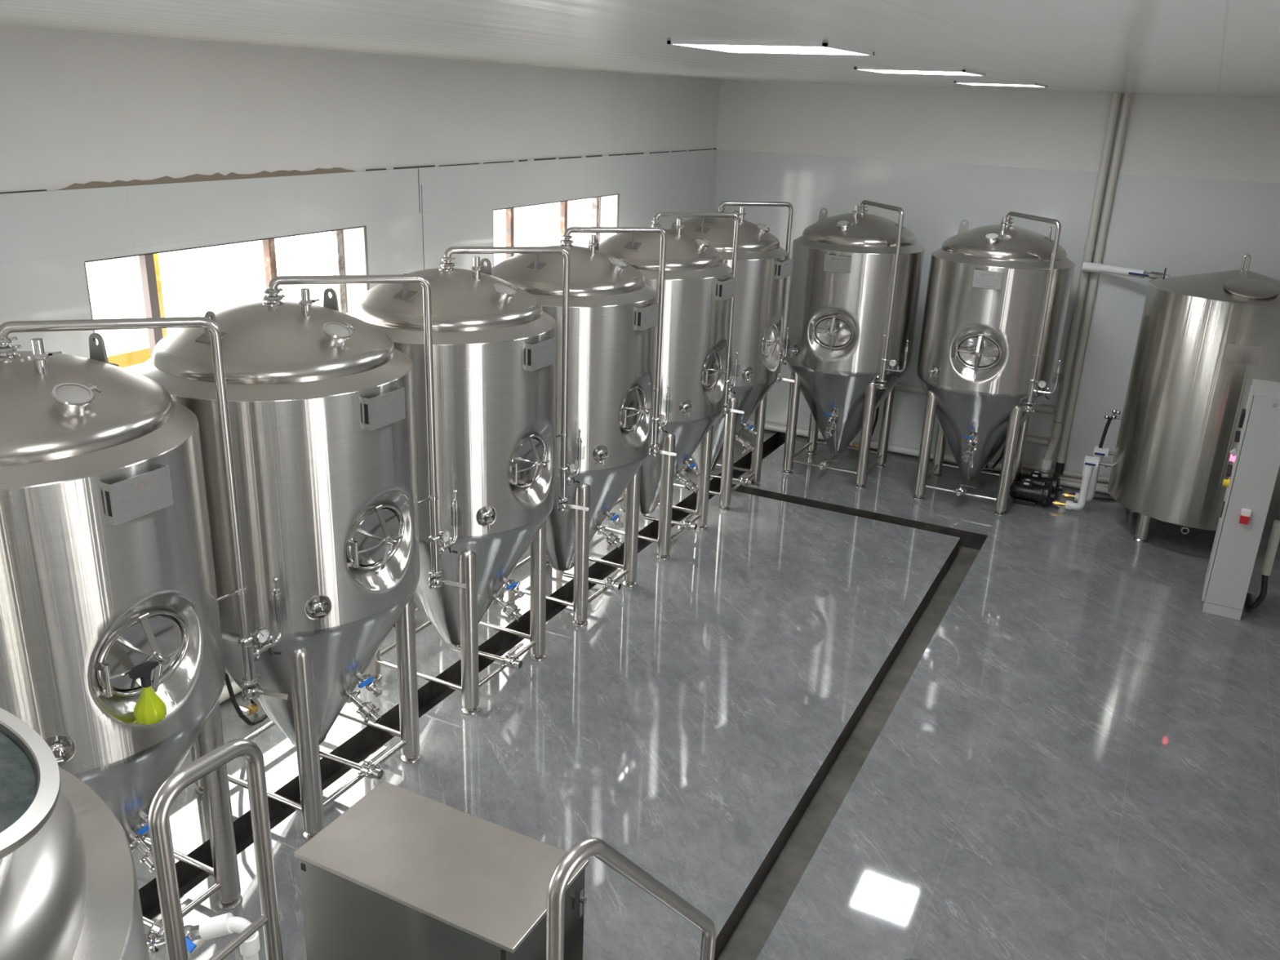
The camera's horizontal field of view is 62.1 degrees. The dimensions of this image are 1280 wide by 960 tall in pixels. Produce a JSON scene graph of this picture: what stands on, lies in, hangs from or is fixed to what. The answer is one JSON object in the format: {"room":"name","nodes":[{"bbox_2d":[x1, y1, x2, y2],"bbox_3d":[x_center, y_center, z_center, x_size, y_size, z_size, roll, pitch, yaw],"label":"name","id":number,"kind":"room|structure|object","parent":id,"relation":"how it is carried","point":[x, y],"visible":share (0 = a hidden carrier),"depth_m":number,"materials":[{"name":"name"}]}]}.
{"room":"processing plant","nodes":[
{"label":"processing plant","id":0,"kind":"room"},
{"bbox_2d":[0,25,719,686],"bbox_3d":[-2.744,-0.447,6.112,0.240,3.900,15.200,12,22,25],"label":"wall","id":1,"kind":"structure","parent":0,"point":[77,107],"depth_m":6.53,"materials":[{"name":"white paint"}]},
{"bbox_2d":[57,167,355,190],"bbox_3d":[-2.356,-1.745,6.095,0.008,0.042,2.150,12,22,25],"label":"trim","id":2,"kind":"structure","parent":1,"relation":"attached to","point":[217,176],"depth_m":5.93,"materials":[{"name":"brown"}]},
{"bbox_2d":[138,230,347,357],"bbox_3d":[-2.518,-0.398,6.722,0.140,2.210,2.116,12,22,25],"label":"window","id":3,"kind":"structure","parent":1,"relation":"in","point":[147,267],"depth_m":6.58,"materials":[{"name":"grey metal"}]},
{"bbox_2d":[84,193,619,342],"bbox_3d":[-2.379,-0.371,6.653,0.018,2.216,9.350,12,22,25],"label":"trim","id":4,"kind":"structure","parent":1,"relation":"attached to","point":[618,199],"depth_m":6.86,"materials":[{"name":"grey metal"}]},
{"bbox_2d":[0,147,715,269],"bbox_3d":[-2.502,-1.285,5.981,0.015,0.781,14.680,12,22,25],"label":"trim","id":5,"kind":"structure","parent":1,"relation":"attached to","point":[417,166],"depth_m":7.79,"materials":[{"name":"grey metal"}]},
{"bbox_2d":[506,196,600,259],"bbox_3d":[-0.869,-1.434,9.766,0.140,2.210,2.116,12,22,25],"label":"window","id":6,"kind":"structure","parent":1,"relation":"in","point":[596,202],"depth_m":9.59,"materials":[{"name":"grey metal"}]},
{"bbox_2d":[0,0,1279,97],"bbox_3d":[0.797,-1.609,3.797,8.040,0.120,15.600,12,22,25],"label":"ceiling","id":7,"kind":"structure","parent":0,"point":[1187,47],"depth_m":3.41,"materials":[{"name":"white paint"}]},
{"bbox_2d":[666,40,874,55],"bbox_3d":[0.502,-1.617,3.979,0.600,0.012,0.600,12,22,25],"label":"recessed light","id":8,"kind":"object","parent":7,"relation":"in","point":[818,48],"visible":1,"depth_m":3.90,"materials":[{"name":"white plastic"}]},
{"bbox_2d":[682,44,860,53],"bbox_3d":[0.502,-1.618,3.978,0.570,0.007,0.570,12,22,25],"label":"diffuser","id":9,"kind":"object","parent":8,"relation":"attached to","point":[734,48],"depth_m":3.96,"materials":[{"name":"white plastic"}]},
{"bbox_2d":[853,66,986,75],"bbox_3d":[1.579,-2.293,5.967,0.600,0.012,0.600,12,22,25],"label":"recessed light","id":10,"kind":"object","parent":7,"relation":"in","point":[883,70],"visible":0.98,"depth_m":5.86,"materials":[{"name":"white plastic"}]},
{"bbox_2d":[865,69,976,75],"bbox_3d":[1.579,-2.295,5.966,0.570,0.007,0.570,12,22,25],"label":"diffuser","id":11,"kind":"object","parent":10,"relation":"attached to","point":[941,72],"depth_m":5.95,"materials":[{"name":"white plastic"}]},
{"bbox_2d":[954,80,1047,87],"bbox_3d":[2.788,-3.053,8.199,0.600,0.012,0.600,12,22,25],"label":"recessed light","id":12,"kind":"object","parent":7,"relation":"in","point":[984,83],"visible":0.95,"depth_m":8.05,"materials":[{"name":"white plastic"}]},
{"bbox_2d":[965,83,1039,86],"bbox_3d":[2.788,-3.054,8.198,0.570,0.007,0.570,12,22,25],"label":"diffuser","id":13,"kind":"object","parent":12,"relation":"attached to","point":[984,84],"depth_m":8.20,"materials":[{"name":"white plastic"}]},
{"bbox_2d":[1040,92,1121,472],"bbox_3d":[4.349,-1.871,10.526,0.100,3.700,0.427,13,23,28],"label":"riser pipe","id":14,"kind":"object","parent":7,"relation":"attached to","point":[1046,464],"visible":0.98,"depth_m":10.62,"materials":[{"name":"grey plastic"}]},
{"bbox_2d":[1041,472,1048,477],"bbox_3d":[4.196,-0.041,11.037,0.084,0.096,0.084,12,22,25],"label":"pipe union","id":15,"kind":"object","parent":14,"relation":"attached to","point":[1043,474],"visible":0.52,"depth_m":11.00,"materials":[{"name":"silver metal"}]},
{"bbox_2d":[1040,457,1052,470],"bbox_3d":[4.201,-0.169,10.991,0.100,0.105,0.100,12,22,25],"label":"socket","id":16,"kind":"object","parent":14,"relation":"attached to","point":[1046,464],"depth_m":10.95,"materials":[{"name":"white plastic"}]},
{"bbox_2d":[1054,93,1132,474],"bbox_3d":[4.511,-1.855,10.626,0.084,3.785,0.149,12,22,25],"label":"riser pipe","id":17,"kind":"object","parent":7,"relation":"attached to","point":[1100,246],"visible":0.98,"depth_m":10.59,"materials":[{"name":"grey plastic"}]},
{"bbox_2d":[132,426,1279,959],"bbox_3d":[0.669,2.116,5.135,7.600,0.001,15.200,12,22,25],"label":"floor","id":18,"kind":"structure","parent":0,"point":[1080,760],"depth_m":6.58,"materials":[{"name":"concrete"}]},
{"bbox_2d":[0,707,149,959],"bbox_3d":[-1.613,1.678,1.908,1.500,2.848,1.500,12,22,25],"label":"kettle","id":19,"kind":"object","parent":18,"relation":"on","point":[69,890],"visible":1,"depth_m":1.73,"materials":[{"name":"silver metal"}]},
{"bbox_2d":[0,316,288,936],"bbox_3d":[-2.389,0.716,4.510,1.349,2.820,1.463,12,22,25],"label":"tank","id":20,"kind":"object","parent":18,"relation":"on","point":[107,569],"visible":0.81,"depth_m":3.98,"materials":[{"name":"silver metal"}]},
{"bbox_2d":[128,660,167,725],"bbox_3d":[-1.890,0.812,4.069,0.112,0.240,0.126,12,22,25],"label":"spray bottle","id":21,"kind":"object","parent":20,"relation":"attached to","point":[149,708],"visible":1,"depth_m":4.05,"materials":[{"name":"yellow plastic"}]},
{"bbox_2d":[142,896,189,936],"bbox_3d":[-2.253,1.925,4.808,0.529,0.108,0.195,12,22,25],"label":"outlet","id":22,"kind":"object","parent":20,"relation":"attached to","point":[156,926],"depth_m":4.69,"materials":[{"name":"grey metal"}]},
{"bbox_2d":[146,912,260,959],"bbox_3d":[-1.495,1.960,3.660,0.415,1.095,0.119,1,20,-5],"label":"drain pipe","id":23,"kind":"object","parent":18,"relation":"on","point":[224,924],"visible":0.83,"depth_m":3.50,"materials":[{"name":"white plastic"}]},
{"bbox_2d":[148,738,283,959],"bbox_3d":[-1.067,1.678,2.878,0.044,2.188,0.329,12,22,25],"label":"guard rail","id":24,"kind":"object","parent":18,"relation":"on","point":[159,827],"visible":1,"depth_m":2.55,"materials":[{"name":"grey metal"}]},
{"bbox_2d":[218,680,241,703],"bbox_3d":[-1.956,0.929,7.969,0.084,0.084,11.860,12,22,25],"label":"pipe","id":25,"kind":"object","parent":18,"relation":"on","point":[224,695],"visible":0.02,"depth_m":6.71,"materials":[{"name":"white plastic"}]},
{"bbox_2d":[238,699,258,718],"bbox_3d":[-2.373,1.393,6.560,0.080,0.165,0.240,12,22,25],"label":"valve","id":26,"kind":"object","parent":18,"relation":"on","point":[253,708],"visible":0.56,"depth_m":6.52,"materials":[{"name":"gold metal"}]},
{"bbox_2d":[135,274,466,840],"bbox_3d":[-1.768,0.326,5.657,1.349,2.820,1.463,12,22,25],"label":"tank","id":27,"kind":"object","parent":18,"relation":"on","point":[321,399],"visible":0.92,"depth_m":5.03,"materials":[{"name":"grey metal"}]},
{"bbox_2d":[319,746,387,779],"bbox_3d":[-1.631,1.535,5.955,0.529,0.108,0.195,12,22,25],"label":"outlet","id":28,"kind":"object","parent":27,"relation":"attached to","point":[369,770],"depth_m":5.86,"materials":[{"name":"grey metal"}]},
{"bbox_2d":[293,781,588,959],"bbox_3d":[-0.754,1.883,4.152,1.000,1.000,0.512,12,22,25],"label":"base cabinet","id":29,"kind":"object","parent":18,"relation":"on","point":[402,873],"visible":0.97,"depth_m":3.94,"materials":[{"name":"grey metal"}]},
{"bbox_2d":[346,246,589,715],"bbox_3d":[-1.134,-0.072,6.827,1.349,2.820,1.463,12,22,25],"label":"tank","id":30,"kind":"object","parent":18,"relation":"on","point":[494,342],"visible":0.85,"depth_m":6.21,"materials":[{"name":"grey metal"}]},
{"bbox_2d":[454,643,524,669],"bbox_3d":[-0.998,1.137,7.124,0.529,0.108,0.195,12,22,25],"label":"outlet","id":31,"kind":"object","parent":30,"relation":"attached to","point":[509,661],"depth_m":7.01,"materials":[{"name":"grey metal"}]},
{"bbox_2d":[143,444,962,919],"bbox_3d":[-0.031,1.585,6.995,2.577,0.001,12.400,12,22,25],"label":"trim","id":32,"kind":"structure","parent":18,"relation":"in","point":[202,876],"depth_m":6.70,"materials":[{"name":"black metal"}]},
{"bbox_2d":[138,431,987,959],"bbox_3d":[0.067,1.530,6.923,2.790,0.160,12.400,12,22,25],"label":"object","id":33,"kind":"structure","parent":18,"relation":"in","point":[366,738],"depth_m":7.06,"materials":[{"name":"metal"}]},
{"bbox_2d":[491,226,676,626],"bbox_3d":[-0.504,-0.468,7.989,1.349,2.820,1.463,12,22,25],"label":"tank","id":34,"kind":"object","parent":18,"relation":"on","point":[614,315],"visible":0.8,"depth_m":7.39,"materials":[{"name":"grey metal"}]},
{"bbox_2d":[560,568,621,590],"bbox_3d":[-0.368,0.741,8.286,0.529,0.108,0.195,12,22,25],"label":"outlet","id":35,"kind":"object","parent":34,"relation":"attached to","point":[610,584],"depth_m":8.19,"materials":[{"name":"grey metal"}]},
{"bbox_2d":[599,211,744,559],"bbox_3d":[0.141,-0.873,9.180,1.349,2.820,1.463,12,22,25],"label":"tank","id":36,"kind":"object","parent":18,"relation":"on","point":[699,297],"visible":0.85,"depth_m":8.59,"materials":[{"name":"grey metal"}]},
{"bbox_2d":[641,512,697,529],"bbox_3d":[0.277,0.336,9.477,0.529,0.108,0.195,12,22,25],"label":"outlet","id":37,"kind":"object","parent":36,"relation":"attached to","point":[686,524],"depth_m":9.38,"materials":[{"name":"grey metal"}]},
{"bbox_2d":[667,200,794,511],"bbox_3d":[0.756,-1.259,10.315,1.349,2.820,1.463,12,22,25],"label":"tank","id":38,"kind":"object","parent":18,"relation":"on","point":[763,268],"visible":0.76,"depth_m":9.74,"materials":[{"name":"grey metal"}]},
{"bbox_2d":[710,470,753,485],"bbox_3d":[0.892,-0.050,10.612,0.529,0.108,0.195,12,22,25],"label":"outlet","id":39,"kind":"object","parent":38,"relation":"attached to","point":[743,481],"depth_m":10.49,"materials":[{"name":"grey metal"}]},
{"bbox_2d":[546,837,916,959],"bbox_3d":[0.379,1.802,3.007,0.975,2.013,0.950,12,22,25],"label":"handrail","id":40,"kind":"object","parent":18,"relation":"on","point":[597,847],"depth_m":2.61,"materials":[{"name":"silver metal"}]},
{"bbox_2d":[717,546,979,959],"bbox_3d":[0.751,2.133,5.566,0.214,0.001,10.391,12,22,25],"label":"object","id":41,"kind":"structure","parent":18,"relation":"in","point":[747,941],"depth_m":6.40,"materials":[{"name":"grey metal"}]},
{"bbox_2d":[782,200,924,488],"bbox_3d":[2.151,-1.440,10.972,1.300,2.825,1.330,4,20,5],"label":"tank","id":42,"kind":"object","parent":18,"relation":"on","point":[855,282],"visible":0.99,"depth_m":10.44,"materials":[{"name":"silver metal"}]},
{"bbox_2d":[817,452,838,470],"bbox_3d":[2.037,-0.209,11.176,0.195,0.108,0.529,12,22,25],"label":"outlet","id":43,"kind":"object","parent":42,"relation":"attached to","point":[824,464],"depth_m":11.02,"materials":[{"name":"grey metal"}]},
{"bbox_2d":[849,440,871,449],"bbox_3d":[2.490,-0.385,12.005,0.240,0.165,0.080,12,22,25],"label":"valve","id":44,"kind":"object","parent":18,"relation":"on","point":[851,444],"visible":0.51,"depth_m":12.01,"materials":[{"name":"silver metal"}]},
{"bbox_2d":[745,419,1001,471],"bbox_3d":[2.449,-0.446,12.249,3.580,0.084,0.084,12,22,25],"label":"pipe","id":45,"kind":"object","parent":18,"relation":"on","point":[768,426],"visible":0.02,"depth_m":12.04,"materials":[{"name":"white plastic"}]},
{"bbox_2d":[980,463,993,474],"bbox_3d":[3.690,-0.141,11.461,0.240,0.165,0.080,12,22,25],"label":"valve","id":46,"kind":"object","parent":18,"relation":"on","point":[987,465],"visible":0.13,"depth_m":11.43,"materials":[{"name":"silver metal"}]},
{"bbox_2d":[912,211,1075,515],"bbox_3d":[3.393,-1.180,10.388,1.300,2.825,1.330,4,20,5],"label":"tank","id":47,"kind":"object","parent":18,"relation":"on","point":[997,296],"visible":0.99,"depth_m":9.86,"materials":[{"name":"grey metal"}]},
{"bbox_2d":[954,476,976,496],"bbox_3d":[3.279,0.051,10.592,0.195,0.108,0.529,12,22,25],"label":"outlet","id":48,"kind":"object","parent":47,"relation":"attached to","point":[960,491],"depth_m":10.44,"materials":[{"name":"grey metal"}]},
{"bbox_2d":[1009,477,1054,506],"bbox_3d":[3.929,0.118,10.631,0.415,0.260,0.220,12,22,25],"label":"pump","id":49,"kind":"object","parent":18,"relation":"on","point":[1025,492],"visible":1,"depth_m":10.59,"materials":[{"name":"black metal"}]},
{"bbox_2d":[1019,470,1062,497],"bbox_3d":[4.106,0.036,10.875,0.415,0.260,0.220,12,22,25],"label":"pump","id":50,"kind":"object","parent":18,"relation":"on","point":[1038,480],"visible":0.48,"depth_m":10.81,"materials":[{"name":"black metal"}]},
{"bbox_2d":[1052,455,1111,510],"bbox_3d":[4.321,0.044,10.401,0.462,0.566,0.097,12,22,25],"label":"pipe","id":51,"kind":"object","parent":18,"relation":"on","point":[1090,462],"visible":1,"depth_m":10.36,"materials":[{"name":"white plastic"}]},
{"bbox_2d":[1062,445,1115,502],"bbox_3d":[4.506,-0.046,10.626,0.457,0.596,0.097,12,22,25],"label":"pipe","id":52,"kind":"object","parent":18,"relation":"on","point":[1099,452],"visible":0.71,"depth_m":10.59,"materials":[{"name":"white plastic"}]},
{"bbox_2d":[1098,408,1121,448],"bbox_3d":[4.638,-0.496,10.407,0.212,0.403,0.056,9,21,18],"label":"fitting","id":53,"kind":"object","parent":52,"relation":"attached to","point":[1114,411],"visible":0.98,"depth_m":10.39,"materials":[{"name":"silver metal"}]},
{"bbox_2d":[1062,492,1115,501],"bbox_3d":[4.607,0.168,10.914,0.523,0.020,0.054,8,21,15],"label":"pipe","id":54,"kind":"object","parent":18,"relation":"on","point":[1095,497],"visible":0.52,"depth_m":10.86,"materials":[{"name":"grey plastic"}]},
{"bbox_2d":[1107,253,1279,542],"bbox_3d":[5.234,-0.732,9.675,1.474,2.603,1.486,12,22,25],"label":"water tank","id":55,"kind":"object","parent":18,"relation":"on","point":[1203,340],"visible":0.89,"depth_m":9.20,"materials":[{"name":"silver metal"}]},
{"bbox_2d":[1081,262,1169,279],"bbox_3d":[4.685,-2.014,10.268,0.828,0.091,0.145,18,25,37],"label":"pipe","id":56,"kind":"object","parent":55,"relation":"attached to","point":[1086,266],"visible":0.96,"depth_m":10.27,"materials":[{"name":"white plastic"}]},
{"bbox_2d":[1181,525,1189,533],"bbox_3d":[5.053,0.364,9.825,0.068,0.176,0.335,12,22,25],"label":"outlet","id":57,"kind":"object","parent":55,"relation":"attached to","point":[1184,530],"depth_m":9.71,"materials":[{"name":"silver metal"}]},
{"bbox_2d":[1201,378,1279,620],"bbox_3d":[4.729,0.160,8.337,0.339,1.800,0.613,13,22,27],"label":"tall cabinet","id":58,"kind":"object","parent":18,"relation":"on","point":[1252,474],"visible":1,"depth_m":8.13,"materials":[{"name":"grey metal"}]},
{"bbox_2d":[1229,453,1235,462],"bbox_3d":[4.548,-0.171,8.156,0.036,0.056,0.056,13,22,27],"label":"lamp","id":59,"kind":"object","parent":58,"relation":"attached to","point":[1233,456],"depth_m":8.13,"materials":[{"name":"pink plastic"}]},
{"bbox_2d":[1239,508,1251,524],"bbox_3d":[4.617,0.278,8.108,0.070,0.105,0.063,12,22,25],"label":"switch","id":60,"kind":"object","parent":58,"relation":"attached to","point":[1245,514],"depth_m":8.10,"materials":[{"name":"red plastic"}]},
{"bbox_2d":[1245,574,1268,609],"bbox_3d":[4.977,0.882,8.558,0.120,0.293,0.296,12,22,25],"label":"cable loop","id":61,"kind":"object","parent":18,"relation":"on","point":[1251,605],"visible":1,"depth_m":8.49,"materials":[{"name":"black rubber"}]},
{"bbox_2d":[1260,520,1279,575],"bbox_3d":[5.008,0.539,8.421,0.070,0.450,0.070,12,22,25],"label":"conduit","id":62,"kind":"object","parent":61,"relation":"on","point":[1274,538],"visible":1,"depth_m":8.40,"materials":[{"name":"grey plastic"}]},
{"bbox_2d":[713,80,1279,484],"bbox_3d":[4.148,-1.947,11.008,7.840,3.900,0.200,12,22,25],"label":"wall","id":63,"kind":"structure","parent":0,"point":[1183,226],"depth_m":10.78,"materials":[{"name":"paint"}]},
{"bbox_2d":[894,383,1054,414],"bbox_3d":[3.574,-0.887,11.502,1.720,0.080,0.080,12,22,25],"label":"pipe","id":64,"kind":"object","parent":63,"relation":"attached to","point":[899,387],"visible":0.34,"depth_m":11.70,"materials":[{"name":"grey plastic"}]},
{"bbox_2d":[1026,435,1049,445],"bbox_3d":[4.076,-0.450,11.379,0.580,0.072,0.072,12,22,25],"label":"pipe","id":65,"kind":"object","parent":63,"relation":"attached to","point":[1030,439],"visible":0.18,"depth_m":11.28,"materials":[{"name":"grey plastic"}]},
{"bbox_2d":[1021,469,1108,487],"bbox_3d":[4.505,-0.012,11.302,0.970,0.052,0.052,12,22,25],"label":"pipe","id":66,"kind":"object","parent":63,"relation":"attached to","point":[1024,471],"visible":0.22,"depth_m":11.26,"materials":[{"name":"grey plastic"}]},
{"bbox_2d":[1022,462,1109,483],"bbox_3d":[4.508,-0.077,11.278,0.970,0.060,0.060,12,22,25],"label":"pipe","id":67,"kind":"object","parent":63,"relation":"attached to","point":[1028,466],"visible":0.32,"depth_m":11.25,"materials":[{"name":"grey plastic"}]},
{"bbox_2d":[1029,473,1109,493],"bbox_3d":[4.519,0.042,11.176,0.820,0.068,0.068,12,22,25],"label":"pipe","id":68,"kind":"object","parent":63,"relation":"attached to","point":[1077,485],"visible":0.38,"depth_m":11.12,"materials":[{"name":"grey plastic"}]},
{"label":"outside","id":69,"kind":"structure","parent":0,"visible":0},
{"bbox_2d":[106,253,167,368],"bbox_3d":[-3.090,-0.087,6.255,0.080,3.100,0.880,12,22,25],"label":"steel frame","id":70,"kind":"object","parent":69,"point":[128,357],"visible":0.02,"depth_m":6.22,"materials":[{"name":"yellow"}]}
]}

